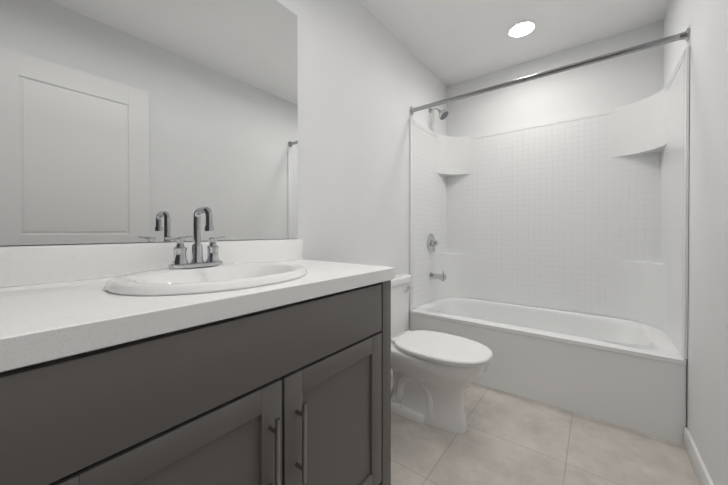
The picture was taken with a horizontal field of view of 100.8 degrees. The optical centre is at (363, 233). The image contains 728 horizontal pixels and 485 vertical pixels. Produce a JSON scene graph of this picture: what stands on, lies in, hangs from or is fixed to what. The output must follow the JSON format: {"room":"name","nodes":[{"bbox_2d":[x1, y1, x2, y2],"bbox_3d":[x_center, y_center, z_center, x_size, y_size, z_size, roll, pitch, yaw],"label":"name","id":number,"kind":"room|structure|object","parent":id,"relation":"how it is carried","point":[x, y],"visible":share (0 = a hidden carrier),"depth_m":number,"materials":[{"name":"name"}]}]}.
{"room":"bathroom","nodes":[
{"label":"bathroom","id":0,"kind":"room"},
{"bbox_2d":[0,0,445,330],"bbox_3d":[-0.207,-0.204,1.727,0.100,2.460,3.400,0,0,38],"label":"wall","id":1,"kind":"structure","parent":0,"point":[367,79],"depth_m":1.84,"materials":[{"name":"paint"}]},
{"bbox_2d":[0,0,297,245],"bbox_3d":[-0.733,-0.516,0.951,0.006,1.089,1.328,0,0,38],"label":"mirror","id":2,"kind":"object","parent":1,"relation":"attached to","point":[125,121],"visible":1,"depth_m":0.98,"materials":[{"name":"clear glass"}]},
{"bbox_2d":[428,108,448,123],"bbox_3d":[0.650,-1.042,2.614,0.168,0.165,0.093,0,0,38],"label":"shower head","id":3,"kind":"object","parent":1,"relation":"attached to","point":[443,114],"visible":0.98,"depth_m":2.60},
{"bbox_2d":[410,28,689,114],"bbox_3d":[0.982,-0.975,1.935,1.521,0.060,0.060,0,0,38],"label":"shower curtain rod","id":4,"kind":"object","parent":1,"relation":"attached to","point":[658,42],"visible":1,"depth_m":1.76,"materials":[{"name":"silver metal"}]},
{"bbox_2d":[357,0,669,86],"bbox_3d":[0.436,-1.480,1.223,1.724,0.100,3.400,0,0,38],"label":"ceiling","id":5,"kind":"structure","parent":0,"point":[446,43],"depth_m":2.09,"materials":[{"name":"paint"}]},
{"bbox_2d":[507,20,536,37],"bbox_3d":[1.107,-1.432,2.114,0.192,0.008,0.192,0,0,38],"label":"recessed light","id":6,"kind":"object","parent":5,"relation":"in","point":[520,29],"visible":1,"depth_m":2.10,"materials":[{"name":"white paint"}]},
{"bbox_2d":[391,375,699,484],"bbox_3d":[0.436,1.079,1.240,1.724,0.100,3.400,0,0,38],"label":"floor","id":7,"kind":"structure","parent":0,"point":[506,438],"depth_m":1.43,"materials":[{"name":"tile"}]},
{"bbox_2d":[0,280,390,484],"bbox_3d":[-0.504,0.606,0.783,0.582,0.853,1.327,0,0,38],"label":"bathroom vanity","id":8,"kind":"object","parent":7,"relation":"on","point":[297,393],"visible":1,"depth_m":0.64,"materials":[{"name":"grey wood"}]},
{"bbox_2d":[0,239,394,371],"bbox_3d":[-0.509,0.105,0.795,0.557,0.145,1.348,0,0,38],"label":"countertop","id":9,"kind":"structure","parent":8,"relation":"on","point":[58,301],"depth_m":0.69,"materials":[{"name":"stone"}]},
{"bbox_2d":[165,207,224,268],"bbox_3d":[-0.519,0.012,0.965,0.124,0.192,0.185,0,0,38],"label":"faucet","id":10,"kind":"object","parent":9,"relation":"on","point":[180,261],"visible":1,"depth_m":0.97,"materials":[{"name":"silver metal"}]},
{"bbox_2d":[104,262,306,295],"bbox_3d":[-0.419,0.181,0.889,0.428,0.144,0.532,0,0,38],"label":"sink","id":11,"kind":"object","parent":9,"relation":"in","point":[205,279],"visible":0.58,"depth_m":0.82,"materials":[{"name":"white ceramic"}]},
{"bbox_2d":[391,273,492,433],"bbox_3d":[0.334,0.651,1.720,0.748,0.751,0.462,0,0,38],"label":"toilet","id":12,"kind":"object","parent":7,"relation":"on","point":[436,374],"visible":0.75,"depth_m":1.60,"materials":[{"name":"white ceramic"}]},
{"bbox_2d":[410,297,686,444],"bbox_3d":[1.185,0.815,2.210,1.522,0.416,0.745,0,0,38],"label":"bathtub","id":13,"kind":"object","parent":7,"relation":"on","point":[627,374],"visible":0.79,"depth_m":1.79,"materials":[{"name":"white ceramic"}]},
{"bbox_2d":[409,46,689,358],"bbox_3d":[1.186,-0.151,2.205,1.522,1.512,0.741,0,0,38],"label":"tub surround","id":14,"kind":"object","parent":13,"relation":"on","point":[588,213],"visible":1,"depth_m":2.35,"materials":[{"name":"tile"}]},
{"bbox_2d":[427,234,437,251],"bbox_3d":[0.617,0.085,2.647,0.058,0.164,0.164,0,0,38],"label":"shower valve","id":15,"kind":"object","parent":14,"relation":"attached to","point":[432,242],"visible":1,"depth_m":2.63,"materials":[{"name":"silver metal"}]},
{"bbox_2d":[430,271,445,280],"bbox_3d":[0.647,0.368,2.626,0.134,0.083,0.060,0,0,38],"label":"tub spout","id":16,"kind":"object","parent":14,"relation":"attached to","point":[442,276],"visible":1,"depth_m":2.60,"materials":[{"name":"silver metal"}]},
{"bbox_2d":[446,20,663,315],"bbox_3d":[1.443,-0.209,2.538,1.524,2.460,0.100,0,0,38],"label":"wall","id":17,"kind":"structure","parent":0,"point":[627,79],"depth_m":2.37,"materials":[{"name":"paint"}]},
{"bbox_2d":[663,0,727,484],"bbox_3d":[1.079,-0.197,0.736,0.100,2.460,3.400,0,0,38],"label":"wall","id":18,"kind":"structure","parent":0,"point":[705,22],"depth_m":1.21,"materials":[{"name":"paint"}]},
{"bbox_2d":[684,427,713,484],"bbox_3d":[0.805,0.987,0.482,0.014,0.095,2.450,0,0,38],"label":"baseboard","id":19,"kind":"structure","parent":18,"relation":"attached to","point":[699,467],"depth_m":1.28,"materials":[{"name":"white paint"}]}
]}

